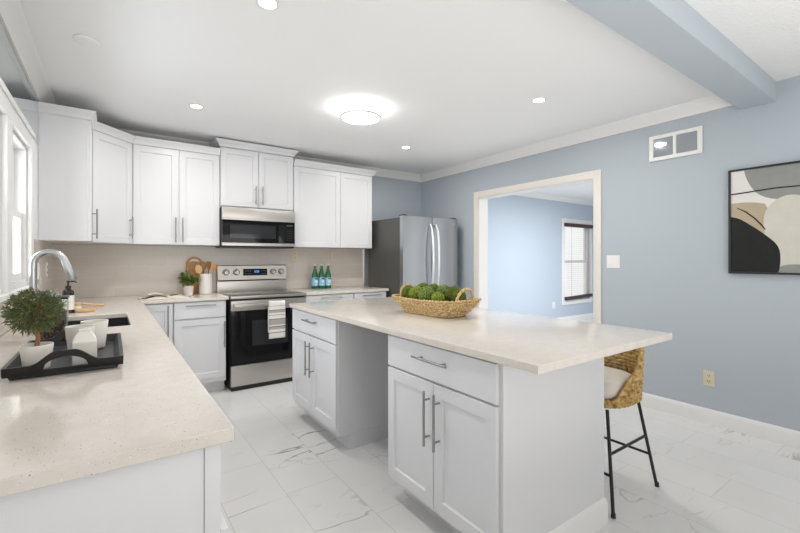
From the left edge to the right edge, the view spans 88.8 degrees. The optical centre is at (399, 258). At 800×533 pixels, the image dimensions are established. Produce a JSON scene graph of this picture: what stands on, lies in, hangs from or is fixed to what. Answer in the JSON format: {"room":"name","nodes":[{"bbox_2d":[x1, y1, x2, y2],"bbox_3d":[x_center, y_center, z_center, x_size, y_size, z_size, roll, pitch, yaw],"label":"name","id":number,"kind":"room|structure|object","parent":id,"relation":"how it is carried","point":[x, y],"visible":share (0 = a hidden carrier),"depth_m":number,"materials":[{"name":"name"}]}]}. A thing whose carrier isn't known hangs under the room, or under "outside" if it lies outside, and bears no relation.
{"room":"kitchen","nodes":[
{"label":"kitchen","id":0,"kind":"room"},
{"bbox_2d":[0,19,41,336],"bbox_3d":[-1.067,0.017,0.660,0.120,2.516,7.510,0,0,-35],"label":"wall","id":1,"kind":"structure","parent":0,"point":[16,286],"depth_m":2.57,"materials":[{"name":"white paint"}]},
{"bbox_2d":[0,77,37,302],"bbox_3d":[-1.946,-0.312,2.040,0.040,1.003,1.570,0,0,-35],"label":"trim","id":2,"kind":"structure","parent":1,"relation":"attached to","point":[12,116],"depth_m":2.04,"materials":[{"name":"white wood"}]},
{"bbox_2d":[13,131,25,284],"bbox_3d":[-2.226,-0.278,2.296,0.110,0.844,0.599,0,0,-35],"label":"window","id":3,"kind":"structure","parent":1,"relation":"in","point":[19,150],"depth_m":2.53,"materials":[{"name":"white glass"}]},
{"bbox_2d":[0,20,38,144],"bbox_3d":[-1.775,-0.979,1.769,0.005,0.317,2.878,0,0,-35],"label":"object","id":4,"kind":"structure","parent":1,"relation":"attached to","point":[12,73],"depth_m":2.27,"materials":[{"name":"paint"}]},
{"bbox_2d":[38,112,97,241],"bbox_3d":[-2.548,-0.599,3.155,0.343,0.924,0.264,0,0,-35],"label":"upper cabinet","id":5,"kind":"object","parent":1,"relation":"attached to","point":[65,213],"visible":0.98,"depth_m":3.03,"materials":[{"name":"white wood"}]},
{"bbox_2d":[38,102,220,154],"bbox_3d":[-2.310,-1.094,3.598,0.400,0.066,1.463,0,0,25],"label":"trim","id":6,"kind":"structure","parent":5,"relation":"attached to","point":[43,107],"depth_m":3.55,"materials":[{"name":"white wood"}]},
{"bbox_2d":[0,239,362,335],"bbox_3d":[-0.697,0.112,3.010,3.200,0.494,3.860,0,0,-35],"label":"wall tiles","id":7,"kind":"structure","parent":1,"relation":"attached to","point":[99,270],"depth_m":4.11,"materials":[{"name":"beige tile"}]},
{"bbox_2d":[37,263,39,279],"bbox_3d":[-2.515,0.085,2.838,0.009,0.116,0.116,0,0,-35],"label":"light switch","id":8,"kind":"object","parent":7,"relation":"attached to","point":[38,266],"visible":0.84,"depth_m":2.83,"materials":[{"name":"white plastic"}]},
{"bbox_2d":[46,262,47,276],"bbox_3d":[-2.805,0.085,3.246,0.008,0.116,0.074,0,0,-35],"label":"wall outlet","id":9,"kind":"object","parent":7,"relation":"attached to","point":[46,262],"visible":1,"depth_m":3.23,"materials":[{"name":"white plastic"}]},
{"bbox_2d":[292,251,297,260],"bbox_3d":[-1.272,-0.041,4.948,0.074,0.118,0.008,0,0,-35],"label":"wall outlet","id":10,"kind":"object","parent":7,"relation":"attached to","point":[294,253],"visible":1,"depth_m":4.95,"materials":[{"name":"beige plastic"}]},
{"bbox_2d":[19,342,53,368],"bbox_3d":[-1.153,0.309,1.297,0.084,0.078,0.084,0,0,-35],"label":"pot","id":11,"kind":"object","parent":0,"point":[30,353],"depth_m":1.27,"materials":[{"name":"white ceramic"}]},
{"bbox_2d":[86,142,592,317],"bbox_3d":[0.589,0.017,6.359,9.410,2.516,0.120,0,0,-35],"label":"wall","id":12,"kind":"structure","parent":0,"point":[525,233],"depth_m":7.42,"materials":[{"name":"blue"}]},
{"bbox_2d":[44,130,133,244],"bbox_3d":[-2.696,-0.599,3.584,0.596,0.924,0.610,0,0,-35],"label":"upper cabinet","id":13,"kind":"object","parent":12,"relation":"attached to","point":[111,156],"visible":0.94,"depth_m":3.52,"materials":[{"name":"white wood"}]},
{"bbox_2d":[131,144,218,245],"bbox_3d":[-2.229,-0.599,4.078,0.752,0.924,0.343,0,0,-35],"label":"upper cabinet","id":14,"kind":"object","parent":12,"relation":"attached to","point":[175,193],"visible":0.98,"depth_m":3.95,"materials":[{"name":"white wood"}]},
{"bbox_2d":[217,147,292,210],"bbox_3d":[-1.603,-0.848,4.522,0.777,0.620,0.343,0,0,-35],"label":"upper cabinet","id":15,"kind":"object","parent":12,"relation":"attached to","point":[247,179],"visible":0.9,"depth_m":4.38,"materials":[{"name":"white wood"}]},
{"bbox_2d":[210,138,298,156],"bbox_3d":[-1.599,-1.191,4.517,0.882,0.066,0.356,0,0,-35],"label":"trim","id":16,"kind":"structure","parent":15,"relation":"attached to","point":[217,142],"depth_m":4.35,"materials":[{"name":"white wood"}]},
{"bbox_2d":[215,206,294,248],"bbox_3d":[-1.590,-0.325,4.493,0.764,0.414,0.379,0,0,-35],"label":"microwave","id":17,"kind":"object","parent":15,"relation":"attached to","point":[242,228],"visible":1,"depth_m":4.32,"materials":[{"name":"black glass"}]},
{"bbox_2d":[216,246,293,248],"bbox_3d":[-1.595,-0.126,4.501,0.744,0.018,0.350,0,0,-35],"label":"hood","id":18,"kind":"object","parent":17,"relation":"attached to","point":[241,247],"depth_m":4.41,"materials":[{"name":"silver metal"}]},
{"bbox_2d":[293,166,371,248],"bbox_3d":[-0.869,-0.599,5.065,1.042,0.924,0.303,0,0,-35],"label":"upper cabinet","id":19,"kind":"object","parent":12,"relation":"attached to","point":[333,209],"visible":0.85,"depth_m":4.92,"materials":[{"name":"white wood"}]},
{"bbox_2d":[294,159,377,176],"bbox_3d":[-0.833,-1.094,5.059,1.095,0.066,0.356,0,0,-35],"label":"trim","id":20,"kind":"structure","parent":19,"relation":"attached to","point":[297,162],"depth_m":4.90,"materials":[{"name":"white wood"}]},
{"bbox_2d":[363,249,363,285],"bbox_3d":[-0.493,0.112,5.511,0.022,0.494,0.014,0,0,-35],"label":"trim","id":21,"kind":"structure","parent":12,"relation":"attached to","point":[363,249],"depth_m":5.50,"materials":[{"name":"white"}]},
{"bbox_2d":[517,192,592,205],"bbox_3d":[3.644,-1.192,5.820,4.804,0.097,4.289,0,0,-35],"label":"trim","id":22,"kind":"structure","parent":12,"relation":"attached to","point":[531,194],"depth_m":8.00,"materials":[{"name":"white wood"}]},
{"bbox_2d":[559,313,592,320],"bbox_3d":[2.410,1.218,7.564,4.766,0.114,0.016,0,0,-35],"label":"baseboard","id":23,"kind":"structure","parent":12,"relation":"attached to","point":[589,315],"depth_m":8.49,"materials":[{"name":"white wood"}]},
{"bbox_2d":[562,218,591,304],"bbox_3d":[3.640,0.054,8.505,1.090,1.740,0.133,0,0,-35],"label":"window","id":24,"kind":"structure","parent":12,"relation":"in","point":[584,261],"depth_m":8.63,"materials":[{"name":"white"}]},
{"bbox_2d":[564,223,592,299],"bbox_3d":[3.696,0.050,8.427,0.970,1.540,0.055,0,0,-35],"label":"window blind","id":25,"kind":"object","parent":24,"relation":"attached to","point":[566,225],"visible":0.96,"depth_m":8.37,"materials":[{"name":"grey plastic"}]},
{"bbox_2d":[20,0,799,200],"bbox_3d":[2.724,-1.279,3.343,9.410,0.085,7.510,0,0,-35],"label":"ceiling","id":26,"kind":"structure","parent":0,"point":[453,82],"depth_m":2.68,"materials":[{"name":"white paint"}]},
{"bbox_2d":[73,34,100,47],"bbox_3d":[-1.777,-1.234,2.320,0.128,0.014,0.128,0,0,-35],"label":"smoke detector","id":27,"kind":"object","parent":26,"relation":"attached to","point":[84,40],"visible":1,"depth_m":2.31,"materials":[{"name":"white plastic"}]},
{"bbox_2d":[189,103,203,108],"bbox_3d":[-1.653,-1.238,3.314,0.110,0.006,0.110,0,0,-35],"label":"recessed light","id":28,"kind":"object","parent":26,"relation":"in","point":[192,105],"visible":1,"depth_m":3.31,"materials":[{"name":"white"}]},
{"bbox_2d":[256,0,278,9],"bbox_3d":[-0.641,-1.238,1.978,0.110,0.006,0.110,0,0,-35],"label":"recessed light","id":29,"kind":"object","parent":26,"relation":"in","point":[265,4],"visible":1,"depth_m":1.99,"materials":[{"name":"white"}]},
{"bbox_2d":[340,105,380,124],"bbox_3d":[-0.326,-1.197,3.389,0.340,0.088,0.340,0,0,-35],"label":"ceiling light","id":30,"kind":"object","parent":26,"relation":"attached to","point":[356,114],"visible":1,"depth_m":3.31,"materials":[{"name":"white"}]},
{"bbox_2d":[342,112,378,123],"bbox_3d":[-0.326,-1.166,3.389,0.302,0.027,0.302,0,0,-35],"label":"diffuser","id":31,"kind":"object","parent":30,"relation":"attached to","point":[349,117],"depth_m":3.35,"materials":[{"name":"white"}]},
{"bbox_2d":[532,97,545,102],"bbox_3d":[1.083,-1.238,3.186,0.110,0.006,0.110,0,0,-35],"label":"recessed light","id":32,"kind":"object","parent":26,"relation":"in","point":[538,99],"visible":1,"depth_m":3.19,"materials":[{"name":"white"}]},
{"bbox_2d":[208,318,799,532],"bbox_3d":[2.724,1.304,3.343,9.410,0.060,7.510,0,0,-35],"label":"floor","id":33,"kind":"structure","parent":0,"point":[282,472],"depth_m":2.37,"materials":[{"name":"tile"}]},
{"bbox_2d":[0,444,228,532],"bbox_3d":[-1.545,0.833,2.030,0.674,0.884,3.230,0,0,-35],"label":"base cabinet","id":34,"kind":"object","parent":33,"relation":"on","point":[180,493],"visible":0.16,"depth_m":0.79,"materials":[{"name":"white wood"}]},
{"bbox_2d":[0,292,233,497],"bbox_3d":[-1.439,0.374,2.470,1.341,0.030,3.860,0,0,-35],"label":"countertop","id":35,"kind":"structure","parent":34,"relation":"on","point":[55,429],"depth_m":0.96,"materials":[{"name":"stone"}]},
{"bbox_2d":[29,249,76,300],"bbox_3d":[-1.896,0.152,2.221,0.213,0.414,0.140,0,0,-35],"label":"faucet","id":36,"kind":"object","parent":35,"relation":"on","point":[34,259],"visible":0.62,"depth_m":2.23,"materials":[{"name":"silver metal"}]},
{"bbox_2d":[38,295,69,341],"bbox_3d":[-1.507,0.261,1.775,0.106,0.197,0.106,0,0,-35],"label":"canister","id":37,"kind":"object","parent":35,"relation":"on","point":[59,328],"visible":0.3,"depth_m":1.75,"materials":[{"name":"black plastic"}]},
{"bbox_2d":[0,330,122,380],"bbox_3d":[-1.181,0.319,1.473,0.295,0.080,0.548,0,0,-35],"label":"serving tray","id":38,"kind":"object","parent":35,"relation":"on","point":[111,355],"visible":0.65,"depth_m":1.30,"materials":[{"name":"black wood"}]},
{"bbox_2d":[0,286,67,368],"bbox_3d":[-1.158,0.216,1.294,0.165,0.265,0.172,0,0,-35],"label":"topiary","id":39,"kind":"object","parent":38,"relation":"on","point":[31,317],"visible":0.99,"depth_m":1.27,"materials":[{"name":"green plant"}]},
{"bbox_2d":[65,324,95,356],"bbox_3d":[-1.160,0.295,1.482,0.089,0.106,0.089,0,0,-35],"label":"cup","id":40,"kind":"object","parent":38,"relation":"on","point":[70,331],"visible":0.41,"depth_m":1.45,"materials":[{"name":"white ceramic"}]},
{"bbox_2d":[72,328,96,365],"bbox_3d":[-1.061,0.291,1.375,0.066,0.114,0.066,0,0,-38],"label":"vase","id":41,"kind":"object","parent":38,"relation":"on","point":[85,340],"visible":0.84,"depth_m":1.35,"materials":[{"name":"white ceramic"}]},
{"bbox_2d":[80,319,107,348],"bbox_3d":[-1.201,0.295,1.606,0.089,0.106,0.089,0,0,-35],"label":"cup","id":42,"kind":"object","parent":38,"relation":"on","point":[101,327],"visible":0.56,"depth_m":1.59,"materials":[{"name":"white ceramic"}]},
{"bbox_2d":[62,281,76,312],"bbox_3d":[-2.208,0.251,2.721,0.072,0.216,0.065,0,0,21],"label":"soap bottle","id":43,"kind":"object","parent":35,"relation":"on","point":[68,291],"visible":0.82,"depth_m":2.71,"materials":[{"name":"white"}]},
{"bbox_2d":[74,308,95,312],"bbox_3d":[-2.152,0.349,2.789,0.120,0.020,0.120,0,0,-35],"label":"wooden dish","id":44,"kind":"object","parent":35,"relation":"on","point":[79,310],"visible":0.99,"depth_m":2.76,"materials":[{"name":"brown wood"}]},
{"bbox_2d":[74,302,103,308],"bbox_3d":[-2.312,0.339,3.033,0.054,0.040,0.187,0,0,45],"label":"dish brush","id":45,"kind":"object","parent":35,"relation":"on","point":[77,304],"visible":0.84,"depth_m":3.00,"materials":[{"name":"brown wood"}]},
{"bbox_2d":[69,317,128,326],"bbox_3d":[-1.776,0.501,2.382,0.359,0.221,0.656,0,0,-35],"label":"sink","id":46,"kind":"object","parent":35,"relation":"in","point":[112,322],"visible":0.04,"depth_m":2.69,"materials":[{"name":"black"}]},
{"bbox_2d":[138,292,193,299],"bbox_3d":[-2.147,0.333,3.760,0.430,0.050,0.210,0,0,-38],"label":"open magazine","id":47,"kind":"object","parent":35,"relation":"on","point":[172,296],"visible":1,"depth_m":3.70,"materials":[{"name":"beige paper"}]},
{"bbox_2d":[177,269,199,294],"bbox_3d":[-2.100,0.226,4.047,0.216,0.267,0.216,0,0,-6],"label":"potted plant","id":48,"kind":"object","parent":35,"relation":"on","point":[186,279],"visible":0.98,"depth_m":4.02,"materials":[{"name":"green plant"}]},
{"bbox_2d":[186,257,202,293],"bbox_3d":[-2.147,0.170,4.271,0.150,0.384,0.076,0,0,-35],"label":"cutting board","id":49,"kind":"object","parent":35,"relation":"on","point":[191,262],"visible":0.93,"depth_m":4.26,"materials":[{"name":"brown wood"}]},
{"bbox_2d":[199,274,211,293],"bbox_3d":[-1.997,0.256,4.197,0.128,0.207,0.128,0,0,-35],"label":"utensil crock","id":50,"kind":"object","parent":35,"relation":"on","point":[205,285],"visible":0.98,"depth_m":4.14,"materials":[{"name":"white ceramic"}]},
{"bbox_2d":[195,265,201,279],"bbox_3d":[-2.022,0.200,4.133,0.098,0.284,0.023,0,0,-45],"label":"wooden spoon","id":51,"kind":"object","parent":50,"relation":"in","point":[198,268],"visible":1,"depth_m":4.12,"materials":[{"name":"brown wood"}]},
{"bbox_2d":[200,262,206,273],"bbox_3d":[-2.031,0.183,4.222,0.062,0.315,0.036,0,0,-23],"label":"wooden spoon","id":52,"kind":"object","parent":50,"relation":"in","point":[203,265],"visible":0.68,"depth_m":4.22,"materials":[{"name":"brown wood"}]},
{"bbox_2d":[206,261,211,273],"bbox_3d":[-1.982,0.182,4.246,0.022,0.316,0.055,0,0,38],"label":"wooden spatula","id":53,"kind":"object","parent":50,"relation":"in","point":[207,262],"visible":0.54,"depth_m":4.24,"materials":[{"name":"brown wood"}]},
{"bbox_2d":[211,263,216,275],"bbox_3d":[-1.932,0.190,4.213,0.082,0.302,0.015,0,0,-14],"label":"wooden spatula","id":54,"kind":"object","parent":50,"relation":"in","point":[213,265],"visible":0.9,"depth_m":4.21,"materials":[{"name":"brown wood"}]},
{"bbox_2d":[144,303,172,342],"bbox_3d":[-2.303,0.833,3.822,0.257,0.884,0.640,0,0,-35],"label":"base cabinet","id":55,"kind":"object","parent":33,"relation":"on","point":[162,313],"visible":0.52,"depth_m":3.62,"materials":[{"name":"white wood"}]},
{"bbox_2d":[173,300,225,391],"bbox_3d":[-2.014,0.833,4.027,0.448,0.884,0.640,0,0,-35],"label":"base cabinet","id":56,"kind":"object","parent":33,"relation":"on","point":[199,327],"visible":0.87,"depth_m":3.82,"materials":[{"name":"white wood"}]},
{"bbox_2d":[216,265,305,391],"bbox_3d":[-1.482,0.671,4.364,0.757,1.207,0.716,0,0,-35],"label":"range","id":57,"kind":"object","parent":33,"relation":"on","point":[253,359],"visible":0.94,"depth_m":4.09,"materials":[{"name":"silver metal"}]},
{"bbox_2d":[218,289,305,298],"bbox_3d":[-1.477,0.370,4.357,0.757,0.029,0.612,0,0,-35],"label":"cooktop","id":58,"kind":"object","parent":57,"relation":"in","point":[231,293],"depth_m":4.26,"materials":[{"name":"metal"}]},
{"bbox_2d":[268,300,284,338],"bbox_3d":[-1.239,0.606,4.106,0.165,0.374,0.039,0,0,-35],"label":"dish towel","id":59,"kind":"object","parent":57,"relation":"hanging from","point":[276,309],"visible":1,"depth_m":4.09,"materials":[{"name":"white fabric"}]},
{"bbox_2d":[304,293,352,301],"bbox_3d":[-0.938,0.833,4.788,0.586,0.884,0.640,0,0,-35],"label":"base cabinet","id":60,"kind":"object","parent":33,"relation":"on","point":[343,296],"visible":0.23,"depth_m":4.54,"materials":[{"name":"white wood"}]},
{"bbox_2d":[286,286,388,294],"bbox_3d":[-0.754,0.374,4.934,1.068,0.030,0.630,0,0,-35],"label":"countertop","id":61,"kind":"structure","parent":60,"relation":"on","point":[347,289],"depth_m":4.82,"materials":[{"name":"stone"}]},
{"bbox_2d":[312,264,317,288],"bbox_3d":[-1.032,0.210,4.954,0.079,0.297,0.078,0,0,23],"label":"glass bottle","id":62,"kind":"object","parent":61,"relation":"on","point":[314,274],"visible":1,"depth_m":4.92,"materials":[{"name":"green glass"}]},
{"bbox_2d":[318,264,324,288],"bbox_3d":[-0.960,0.210,4.999,0.079,0.297,0.078,0,0,26],"label":"glass bottle","id":63,"kind":"object","parent":61,"relation":"on","point":[321,277],"visible":1,"depth_m":4.97,"materials":[{"name":"green glass"}]},
{"bbox_2d":[325,264,330,287],"bbox_3d":[-0.887,0.210,5.044,0.079,0.297,0.078,0,0,29],"label":"glass bottle","id":64,"kind":"object","parent":61,"relation":"on","point":[327,274],"visible":0.99,"depth_m":5.01,"materials":[{"name":"green glass"}]},
{"bbox_2d":[292,309,390,448],"bbox_3d":[-0.410,0.833,3.158,0.660,0.884,0.785,0,0,-35],"label":"base cabinet","id":65,"kind":"object","parent":33,"relation":"on","point":[340,369],"visible":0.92,"depth_m":2.82,"materials":[{"name":"white wood"}]},
{"bbox_2d":[353,291,385,298],"bbox_3d":[-0.510,0.833,5.091,0.446,0.884,0.640,0,0,-35],"label":"base cabinet","id":66,"kind":"object","parent":33,"relation":"on","point":[380,294],"visible":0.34,"depth_m":4.84,"materials":[{"name":"white wood"}]},
{"bbox_2d":[368,214,456,296],"bbox_3d":[0.183,0.374,5.310,0.865,1.800,0.883,0,0,-35],"label":"refrigerator","id":67,"kind":"object","parent":33,"relation":"on","point":[413,250],"visible":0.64,"depth_m":4.99,"materials":[{"name":"grey metal"}]},
{"bbox_2d":[388,335,607,532],"bbox_3d":[0.453,0.833,2.060,0.800,0.884,0.780,0,0,-35],"label":"base cabinet","id":68,"kind":"object","parent":33,"relation":"on","point":[480,445],"visible":0.83,"depth_m":1.77,"materials":[{"name":"white wood"}]},
{"bbox_2d":[289,297,671,373],"bbox_3d":[0.212,0.374,2.639,1.048,0.030,2.357,0,0,-35],"label":"countertop","id":69,"kind":"structure","parent":68,"relation":"on","point":[535,344],"depth_m":1.97,"materials":[{"name":"stone"}]},
{"bbox_2d":[392,284,481,317],"bbox_3d":[0.226,0.265,2.672,0.311,0.185,0.597,0,0,-39],"label":"basket","id":70,"kind":"object","parent":69,"relation":"on","point":[457,308],"visible":0.86,"depth_m":2.50,"materials":[{"name":"beige wicker"}]},
{"bbox_2d":[402,285,412,297],"bbox_3d":[0.066,0.235,2.804,0.110,0.108,0.109,0,0,-35],"label":"moss ball","id":71,"kind":"object","parent":70,"relation":"in","point":[405,292],"visible":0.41,"depth_m":2.77,"materials":[{"name":"green plant"}]},
{"bbox_2d":[409,286,420,299],"bbox_3d":[0.112,0.231,2.713,0.108,0.108,0.110,0,0,-35],"label":"moss ball","id":72,"kind":"object","parent":70,"relation":"in","point":[413,293],"visible":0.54,"depth_m":2.67,"materials":[{"name":"green plant"}]},
{"bbox_2d":[417,283,428,287],"bbox_3d":[0.162,0.220,2.837,0.108,0.110,0.112,0,0,-35],"label":"moss ball","id":73,"kind":"object","parent":70,"relation":"in","point":[421,285],"visible":0.16,"depth_m":2.81,"materials":[{"name":"green plant"}]},
{"bbox_2d":[418,286,434,300],"bbox_3d":[0.172,0.233,2.625,0.117,0.120,0.116,0,0,-35],"label":"moss ball","id":74,"kind":"object","parent":70,"relation":"in","point":[425,293],"visible":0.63,"depth_m":2.58,"materials":[{"name":"green plant"}]},
{"bbox_2d":[429,284,437,291],"bbox_3d":[0.228,0.218,2.761,0.101,0.102,0.102,0,0,-35],"label":"moss ball","id":75,"kind":"object","parent":70,"relation":"in","point":[434,286],"visible":0.2,"depth_m":2.73,"materials":[{"name":"green plant"}]},
{"bbox_2d":[431,292,444,300],"bbox_3d":[0.236,0.248,2.544,0.093,0.091,0.092,0,0,-35],"label":"moss ball","id":76,"kind":"object","parent":70,"relation":"in","point":[440,296],"visible":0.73,"depth_m":2.51,"materials":[{"name":"green plant"}]},
{"bbox_2d":[436,284,449,300],"bbox_3d":[0.286,0.221,2.680,0.109,0.108,0.110,0,0,-35],"label":"moss ball","id":77,"kind":"object","parent":70,"relation":"in","point":[442,288],"visible":0.37,"depth_m":2.65,"materials":[{"name":"green plant"}]},
{"bbox_2d":[445,286,459,301],"bbox_3d":[0.341,0.226,2.585,0.114,0.117,0.113,0,0,-35],"label":"moss ball","id":78,"kind":"object","parent":70,"relation":"in","point":[448,294],"visible":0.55,"depth_m":2.55,"materials":[{"name":"green plant"}]},
{"bbox_2d":[452,289,465,300],"bbox_3d":[0.360,0.228,2.490,0.088,0.088,0.087,0,0,-35],"label":"moss ball","id":79,"kind":"object","parent":70,"relation":"in","point":[455,293],"visible":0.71,"depth_m":2.46,"materials":[{"name":"green plant"}]},
{"bbox_2d":[604,347,658,518],"bbox_3d":[1.111,0.877,2.342,0.504,0.795,0.493,0,0,-35],"label":"bar stool","id":80,"kind":"object","parent":33,"relation":"on","point":[623,385],"visible":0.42,"depth_m":2.20,"materials":[{"name":"beige"}]},
{"bbox_2d":[604,366,630,398],"bbox_3d":[1.117,0.692,2.347,0.366,0.104,0.366,0,0,-35],"label":"cushion","id":81,"kind":"object","parent":80,"relation":"on","point":[615,380],"depth_m":2.18,"materials":[{"name":"beige fabric"}]},
{"bbox_2d":[422,75,799,430],"bbox_3d":[2.517,0.017,3.123,0.150,2.516,7.390,0,0,-35],"label":"wall","id":82,"kind":"structure","parent":0,"point":[666,221],"depth_m":3.27,"materials":[{"name":"blue paint"}]},
{"bbox_2d":[0,0,732,181],"bbox_3d":[-0.307,-1.192,3.337,4.212,0.097,3.776,0,0,-35],"label":"trim","id":83,"kind":"structure","parent":82,"relation":"attached to","point":[12,16],"depth_m":3.54,"materials":[{"name":"white wood"}]},
{"bbox_2d":[474,169,601,323],"bbox_3d":[1.489,0.213,4.576,0.182,2.122,1.654,0,0,-35],"label":"door frame","id":84,"kind":"structure","parent":82,"relation":"in","point":[596,174],"depth_m":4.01,"materials":[{"name":"white wood"}]},
{"bbox_2d":[607,255,619,267],"bbox_3d":[1.965,0.025,3.765,0.009,0.118,0.120,0,0,-35],"label":"light switch","id":85,"kind":"object","parent":82,"relation":"attached to","point":[613,261],"visible":1,"depth_m":3.76,"materials":[{"name":"white plastic"}]},
{"bbox_2d":[566,0,775,109],"bbox_3d":[0.844,-1.167,1.710,4.214,0.138,0.200,0,0,-35],"label":"ceiling beam","id":86,"kind":"structure","parent":82,"relation":"attached to","point":[674,32],"depth_m":2.13,"materials":[{"name":"paint"}]},
{"bbox_2d":[649,125,702,161],"bbox_3d":[2.253,-0.938,3.350,0.018,0.214,0.387,0,0,-35],"label":"air vent","id":87,"kind":"object","parent":82,"relation":"in","point":[685,142],"visible":1,"depth_m":3.34,"materials":[{"name":"white metal"}]},
{"bbox_2d":[703,370,714,386],"bbox_3d":[2.392,0.924,3.163,0.008,0.120,0.076,0,0,-35],"label":"wall outlet","id":88,"kind":"object","parent":82,"relation":"attached to","point":[708,376],"visible":1,"depth_m":3.16,"materials":[{"name":"beige plastic"}]},
{"bbox_2d":[636,392,799,448],"bbox_3d":[3.241,1.218,1.956,0.016,0.114,4.647,0,0,-35],"label":"baseboard","id":89,"kind":"structure","parent":82,"relation":"attached to","point":[777,434],"depth_m":3.07,"materials":[{"name":"white wood"}]},
{"bbox_2d":[728,160,799,274],"bbox_3d":[2.751,-0.275,2.633,0.033,0.765,1.020,0,0,-35],"label":"framed painting","id":90,"kind":"object","parent":82,"relation":"attached to","point":[764,201],"visible":1,"depth_m":2.88,"materials":[{"name":"black"}]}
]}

